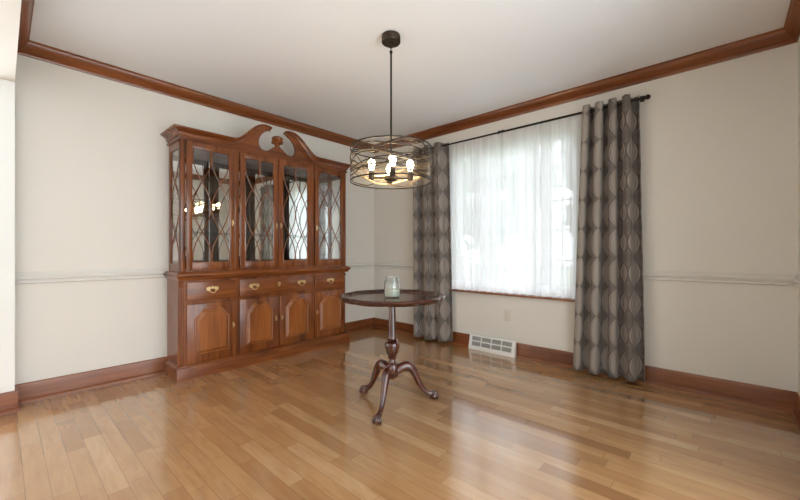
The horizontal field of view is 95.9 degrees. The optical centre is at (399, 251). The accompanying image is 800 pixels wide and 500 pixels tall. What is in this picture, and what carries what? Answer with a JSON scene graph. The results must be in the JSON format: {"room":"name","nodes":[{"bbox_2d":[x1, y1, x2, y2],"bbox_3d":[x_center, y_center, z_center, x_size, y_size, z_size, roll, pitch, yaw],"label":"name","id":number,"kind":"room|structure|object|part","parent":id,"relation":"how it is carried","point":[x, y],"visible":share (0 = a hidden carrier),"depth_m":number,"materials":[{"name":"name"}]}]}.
{"room":"dining room","nodes":[
{"label":"dining room","id":0,"kind":"room"},
{"bbox_2d":[0,0,20,392],"bbox_3d":[-1.169,-0.194,1.058,3.820,2.410,0.115,0,0,42],"label":"wall","id":1,"kind":"structure","parent":0,"point":[7,88],"depth_m":2.26,"materials":[{"name":"paint"}]},
{"bbox_2d":[0,390,21,415],"bbox_3d":[-2.458,0.946,2.243,0.029,0.130,0.144,0,0,42],"label":"baseboard","id":2,"kind":"object","parent":1,"relation":"attached to","point":[8,400],"visible":1,"depth_m":2.26,"materials":[{"name":"brown wood"}]},
{"bbox_2d":[15,385,20,407],"bbox_3d":[-2.473,0.946,2.334,0.174,0.130,0.029,0,0,42],"label":"baseboard","id":3,"kind":"structure","parent":1,"relation":"attached to","point":[19,402],"depth_m":2.34,"materials":[{"name":"brown wood"}]},
{"bbox_2d":[17,0,34,50],"bbox_3d":[-1.108,-1.354,1.126,3.820,0.090,0.066,0,0,42],"label":"trim","id":4,"kind":"structure","parent":1,"relation":"attached to","point":[27,6],"depth_m":2.13,"materials":[{"name":"brown wood"}]},
{"bbox_2d":[15,54,373,384],"bbox_3d":[-1.489,-0.164,3.643,0.120,2.470,3.520,0,0,42],"label":"wall","id":5,"kind":"structure","parent":0,"point":[92,155],"depth_m":2.71,"materials":[{"name":"paint"}]},
{"bbox_2d":[15,262,373,283],"bbox_3d":[-1.438,0.178,3.593,0.021,0.079,3.285,0,0,42],"label":"trim","id":6,"kind":"structure","parent":5,"relation":"attached to","point":[116,274],"depth_m":2.67,"materials":[{"name":"paint"}]},
{"bbox_2d":[16,317,373,403],"bbox_3d":[-1.435,0.946,3.591,0.029,0.130,3.285,0,0,42],"label":"baseboard","id":7,"kind":"structure","parent":5,"relation":"attached to","point":[37,390],"depth_m":2.68,"materials":[{"name":"brown wood"}]},
{"bbox_2d":[17,40,373,152],"bbox_3d":[-1.422,-1.354,3.578,0.066,0.090,3.285,0,0,42],"label":"trim","id":8,"kind":"structure","parent":5,"relation":"attached to","point":[32,49],"depth_m":3.00,"materials":[{"name":"brown wood"}]},
{"bbox_2d":[0,328,799,499],"bbox_3d":[0.212,1.041,0.811,6.200,0.060,5.200,0,0,42],"label":"floor","id":9,"kind":"structure","parent":0,"point":[300,426],"depth_m":1.97,"materials":[{"name":"brown wood"}]},
{"bbox_2d":[160,124,351,382],"bbox_3d":[-1.248,-0.077,3.506,0.356,2.175,1.770,0,0,42],"label":"china cabinet","id":10,"kind":"object","parent":9,"relation":"on","point":[253,277],"visible":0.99,"depth_m":3.27,"materials":[{"name":"brown wood"}]},
{"bbox_3d":[-1.717,0.566,2.827,0.026,0.657,0.026,0,0,42],"label":"corner post","id":11,"kind":"part","parent":10,"relation":"part of","materials":[{"name":"brown wood"}]},
{"bbox_3d":[-1.556,-0.363,2.977,0.016,1.021,0.376,0,0,42],"label":"glass door","id":12,"kind":"part","parent":10,"relation":"part of","materials":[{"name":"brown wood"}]},
{"bbox_3d":[-1.549,0.318,2.975,0.020,0.150,0.382,0,0,42],"label":"drawer","id":13,"kind":"part","parent":10,"relation":"part of","materials":[{"name":"brown wood"}]},
{"bbox_3d":[-1.549,0.657,2.975,0.020,0.472,0.382,0,0,42],"label":"door","id":14,"kind":"part","parent":10,"relation":"part of","materials":[{"name":"brown wood"}]},
{"bbox_3d":[-1.538,0.646,2.964,0.010,0.338,0.250,0,0,42],"label":"raised panel","id":15,"kind":"part","parent":10,"relation":"part of","materials":[{"name":"brown wood"}]},
{"bbox_3d":[-1.542,0.644,2.968,0.018,0.359,0.276,0,0,42],"label":"panel moulding","id":16,"kind":"part","parent":10,"relation":"part of","materials":[{"name":"brown wood"}]},
{"bbox_3d":[-1.536,0.313,2.962,0.018,0.059,0.102,0,0,42],"label":"handle","id":17,"kind":"part","parent":10,"relation":"part of","materials":[{"name":"gold metal"}]},
{"bbox_3d":[-1.567,-1.022,3.153,0.356,0.285,0.819,0,0,42],"label":"cornice","id":18,"kind":"part","parent":10,"relation":"part of","materials":[{"name":"brown wood"}]},
{"bbox_2d":[173,150,328,268],"bbox_3d":[-1.371,-0.354,3.616,0.005,1.011,1.606,0,0,42],"label":"mirror","id":19,"kind":"object","parent":10,"relation":"on","point":[201,205],"depth_m":3.51,"materials":[{"name":"silver metal"}]},
{"bbox_3d":[-1.299,0.313,3.225,0.018,0.059,0.102,0,0,42],"label":"handle","id":20,"kind":"part","parent":10,"relation":"part of","materials":[{"name":"gold metal"}]},
{"bbox_2d":[177,231,333,237],"bbox_3d":[-1.281,-0.157,3.535,0.233,0.006,1.606,0,0,42],"label":"shelf","id":21,"kind":"object","parent":10,"relation":"attached to","point":[194,233],"depth_m":3.44,"materials":[{"name":"clear glass"}]},
{"bbox_3d":[-1.257,0.196,3.514,0.333,0.066,1.730,0,0,42],"label":"waist moulding","id":22,"kind":"part","parent":10,"relation":"part of","materials":[{"name":"brown wood"}]},
{"bbox_3d":[-1.269,-0.365,3.524,0.293,1.057,1.650,0,0,42],"label":"hutch frame","id":23,"kind":"part","parent":10,"relation":"part of","materials":[{"name":"brown wood"}]},
{"bbox_3d":[-1.278,0.657,3.275,0.020,0.472,0.362,0,0,42],"label":"door","id":24,"kind":"part","parent":10,"relation":"part of","materials":[{"name":"brown wood"}]},
{"bbox_3d":[-1.278,-0.363,3.285,0.016,1.021,0.360,0,0,42],"label":"glass door","id":25,"kind":"part","parent":10,"relation":"part of","materials":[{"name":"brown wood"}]},
{"bbox_3d":[-1.270,0.644,3.268,0.018,0.359,0.256,0,0,42],"label":"panel moulding","id":26,"kind":"part","parent":10,"relation":"part of","materials":[{"name":"brown wood"}]},
{"bbox_3d":[-1.266,0.646,3.265,0.010,0.338,0.231,0,0,42],"label":"raised panel","id":27,"kind":"part","parent":10,"relation":"part of","materials":[{"name":"brown wood"}]},
{"bbox_3d":[-1.150,0.318,3.417,0.020,0.150,0.744,0,0,42],"label":"drawer","id":28,"kind":"part","parent":10,"relation":"part of","materials":[{"name":"brown wood"}]},
{"bbox_3d":[-1.031,-0.363,3.558,0.016,1.021,0.360,0,0,42],"label":"glass door","id":29,"kind":"part","parent":10,"relation":"part of","materials":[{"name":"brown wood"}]},
{"bbox_3d":[-1.022,0.657,3.558,0.020,0.472,0.362,0,0,42],"label":"door","id":30,"kind":"part","parent":10,"relation":"part of","materials":[{"name":"brown wood"}]},
{"bbox_3d":[-1.014,0.644,3.551,0.018,0.359,0.256,0,0,42],"label":"panel moulding","id":31,"kind":"part","parent":10,"relation":"part of","materials":[{"name":"brown wood"}]},
{"bbox_3d":[-1.010,0.646,3.548,0.010,0.338,0.231,0,0,42],"label":"raised panel","id":32,"kind":"part","parent":10,"relation":"part of","materials":[{"name":"brown wood"}]},
{"bbox_3d":[-0.929,-1.022,3.859,0.356,0.285,0.819,0,0,42],"label":"cornice","id":33,"kind":"part","parent":10,"relation":"part of","materials":[{"name":"brown wood"}]},
{"bbox_3d":[-0.750,0.318,3.859,0.020,0.150,0.382,0,0,42],"label":"drawer","id":34,"kind":"part","parent":10,"relation":"part of","materials":[{"name":"brown wood"}]},
{"bbox_3d":[-0.750,0.657,3.859,0.020,0.472,0.382,0,0,42],"label":"door","id":35,"kind":"part","parent":10,"relation":"part of","materials":[{"name":"brown wood"}]},
{"bbox_3d":[-0.753,-0.363,3.866,0.016,1.021,0.376,0,0,42],"label":"glass door","id":36,"kind":"part","parent":10,"relation":"part of","materials":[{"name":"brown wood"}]},
{"bbox_3d":[-0.739,0.646,3.849,0.010,0.338,0.250,0,0,42],"label":"raised panel","id":37,"kind":"part","parent":10,"relation":"part of","materials":[{"name":"brown wood"}]},
{"bbox_3d":[-0.742,0.644,3.852,0.018,0.359,0.276,0,0,42],"label":"panel moulding","id":38,"kind":"part","parent":10,"relation":"part of","materials":[{"name":"brown wood"}]},
{"bbox_3d":[-0.620,0.566,4.040,0.026,0.657,0.026,0,0,42],"label":"corner post","id":39,"kind":"part","parent":10,"relation":"part of","materials":[{"name":"brown wood"}]},
{"bbox_2d":[339,289,444,425],"bbox_3d":[-0.051,0.647,2.382,0.698,0.727,0.685,0,0,-30],"label":"table","id":40,"kind":"object","parent":9,"relation":"on","point":[408,297],"visible":0.97,"depth_m":2.36,"materials":[{"name":"brown wood"}]},
{"bbox_3d":[-0.153,0.859,2.474,0.248,0.252,0.058,0,0,42],"label":"leg","id":41,"kind":"part","parent":40,"relation":"part of","materials":[{"name":"brown wood"}]},
{"bbox_3d":[-0.090,0.859,2.248,0.058,0.252,0.250,0,0,16],"label":"leg","id":42,"kind":"part","parent":40,"relation":"part of","materials":[{"name":"brown wood"}]},
{"bbox_2d":[384,278,399,297],"bbox_3d":[-0.052,0.231,2.368,0.108,0.138,0.108,0,0,42],"label":"candle jar","id":43,"kind":"object","parent":40,"relation":"on","point":[389,293],"visible":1,"depth_m":2.33,"materials":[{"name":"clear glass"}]},
{"bbox_3d":[0.091,0.859,2.424,0.262,0.252,0.058,0,0,-17],"label":"leg","id":44,"kind":"part","parent":40,"relation":"part of","materials":[{"name":"brown wood"}]},
{"bbox_2d":[469,333,515,357],"bbox_3d":[0.915,0.936,3.610,0.500,0.150,0.044,0,0,42],"label":"floor vent","id":45,"kind":"object","parent":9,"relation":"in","point":[499,346],"visible":1,"depth_m":3.59,"materials":[{"name":"white metal"}]},
{"bbox_2d":[29,0,790,143],"bbox_3d":[0.011,-1.439,2.364,4.060,0.080,3.405,0,0,42],"label":"ceiling","id":46,"kind":"structure","parent":0,"point":[323,64],"depth_m":2.45,"materials":[{"name":"paint"}]},
{"bbox_2d":[350,30,431,188],"bbox_3d":[-0.058,-0.923,2.338,0.532,0.952,0.532,0,0,42],"label":"chandelier","id":47,"kind":"object","parent":46,"relation":"hanging from","point":[390,39],"visible":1,"depth_m":2.28,"materials":[{"name":"brown metal"}]},
{"bbox_3d":[-0.182,-0.559,2.326,0.043,0.076,0.043,0,0,42],"label":"bulb","id":48,"kind":"part","parent":47,"relation":"part of","materials":[{"name":"white glass"}]},
{"bbox_2d":[369,170,374,179],"bbox_3d":[-0.182,-0.492,2.326,0.038,0.058,0.038,0,0,42],"label":"socket","id":49,"kind":"object","parent":47,"relation":"attached to","point":[371,177],"depth_m":2.31,"materials":[{"name":"brown metal"}]},
{"bbox_3d":[-0.058,-0.896,2.338,0.020,0.814,0.020,0,0,42],"label":"rod","id":50,"kind":"part","parent":47,"relation":"part of","materials":[{"name":"black metal"}]},
{"bbox_3d":[-0.045,-0.559,2.214,0.043,0.076,0.043,0,0,42],"label":"bulb","id":51,"kind":"part","parent":47,"relation":"part of","materials":[{"name":"white glass"}]},
{"bbox_2d":[390,167,395,175],"bbox_3d":[-0.045,-0.492,2.214,0.038,0.058,0.038,0,0,42],"label":"socket","id":52,"kind":"object","parent":47,"relation":"attached to","point":[392,169],"depth_m":2.20,"materials":[{"name":"brown metal"}]},
{"bbox_2d":[407,171,412,180],"bbox_3d":[0.066,-0.492,2.351,0.038,0.058,0.038,0,0,42],"label":"socket","id":53,"kind":"object","parent":47,"relation":"attached to","point":[409,177],"depth_m":2.34,"materials":[{"name":"brown metal"}]},
{"bbox_3d":[0.066,-0.559,2.351,0.043,0.076,0.043,0,0,42],"label":"bulb","id":54,"kind":"part","parent":47,"relation":"part of","materials":[{"name":"white glass"}]},
{"bbox_2d":[374,42,797,391],"bbox_3d":[1.164,-0.164,3.550,3.940,2.470,0.140,0,0,42],"label":"wall","id":55,"kind":"structure","parent":0,"point":[719,141],"depth_m":2.56,"materials":[{"name":"paint"}]},
{"bbox_2d":[374,262,412,268],"bbox_3d":[0.086,0.178,4.416,1.180,0.079,0.021,0,0,42],"label":"trim","id":56,"kind":"structure","parent":55,"relation":"attached to","point":[393,265],"depth_m":4.57,"materials":[{"name":"paint"}]},
{"bbox_2d":[504,309,510,321],"bbox_3d":[1.055,0.630,3.549,0.072,0.116,0.008,0,0,42],"label":"wall outlet","id":57,"kind":"object","parent":55,"relation":"attached to","point":[507,313],"visible":1,"depth_m":3.54,"materials":[{"name":"beige plastic"}]},
{"bbox_2d":[448,289,574,301],"bbox_3d":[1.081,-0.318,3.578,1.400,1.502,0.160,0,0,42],"label":"window sill","id":58,"kind":"structure","parent":55,"relation":"in","point":[457,290],"depth_m":3.46,"materials":[{"name":"brown wood"}]},
{"bbox_2d":[405,94,650,154],"bbox_3d":[0.993,-1.173,3.533,2.431,0.068,0.113,0,0,42],"label":"curtain rod","id":59,"kind":"object","parent":55,"relation":"attached to","point":[642,98],"visible":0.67,"depth_m":3.23,"materials":[{"name":"black metal"}]},
{"bbox_2d":[413,142,452,342],"bbox_3d":[0.363,-0.102,4.053,0.509,2.190,0.127,0,0,42],"label":"curtain","id":60,"kind":"object","parent":59,"relation":"hanging from","point":[432,266],"visible":0.84,"depth_m":4.04,"materials":[{"name":"grey fabric"}]},
{"bbox_2d":[449,114,581,298],"bbox_3d":[1.054,-0.380,3.510,1.400,1.584,0.031,0,0,42],"label":"sheer curtain","id":61,"kind":"object","parent":59,"relation":"hanging from","point":[514,194],"visible":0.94,"depth_m":3.44,"materials":[{"name":"white fabric"}]},
{"bbox_2d":[573,94,644,382],"bbox_3d":[1.653,-0.102,2.880,0.505,2.190,0.126,0,0,42],"label":"curtain","id":62,"kind":"object","parent":59,"relation":"hanging from","point":[609,339],"visible":1,"depth_m":2.85,"materials":[{"name":"grey fabric"}]},
{"bbox_2d":[374,317,795,412],"bbox_3d":[1.062,0.946,3.527,3.820,0.130,0.029,0,0,42],"label":"baseboard","id":63,"kind":"structure","parent":55,"relation":"attached to","point":[756,395],"depth_m":2.61,"materials":[{"name":"brown wood"}]},
{"bbox_2d":[374,27,796,152],"bbox_3d":[1.050,-1.354,3.514,3.820,0.090,0.066,0,0,42],"label":"trim","id":64,"kind":"structure","parent":55,"relation":"attached to","point":[776,38],"depth_m":2.85,"materials":[{"name":"brown wood"}]},
{"bbox_2d":[643,269,795,285],"bbox_3d":[2.030,0.178,2.659,1.220,0.079,0.021,0,0,42],"label":"trim","id":65,"kind":"structure","parent":55,"relation":"attached to","point":[781,279],"depth_m":2.48,"materials":[{"name":"paint"}]},
{"bbox_2d":[798,37,799,395],"bbox_3d":[1.394,-0.164,0.956,0.120,2.470,3.400,0,0,42],"label":"wall","id":66,"kind":"structure","parent":0,"point":[799,37],"depth_m":2.20,"materials":[{"name":"paint"}]},
{"bbox_2d":[784,0,799,41],"bbox_3d":[1.363,-1.354,1.061,0.066,0.090,3.285,0,0,42],"label":"trim","id":67,"kind":"structure","parent":66,"relation":"attached to","point":[792,22],"depth_m":2.12,"materials":[{"name":"brown wood"}]},
{"bbox_2d":[792,392,799,432],"bbox_3d":[2.073,0.946,1.819,0.029,0.130,1.210,0,0,42],"label":"baseboard","id":68,"kind":"structure","parent":66,"relation":"attached to","point":[796,412],"depth_m":2.17,"materials":[{"name":"brown wood"}]},
{"bbox_2d":[793,274,799,287],"bbox_3d":[2.076,0.178,1.816,0.021,0.079,1.210,0,0,42],"label":"trim","id":69,"kind":"structure","parent":66,"relation":"attached to","point":[797,279],"depth_m":2.17,"materials":[{"name":"paint"}]}
]}

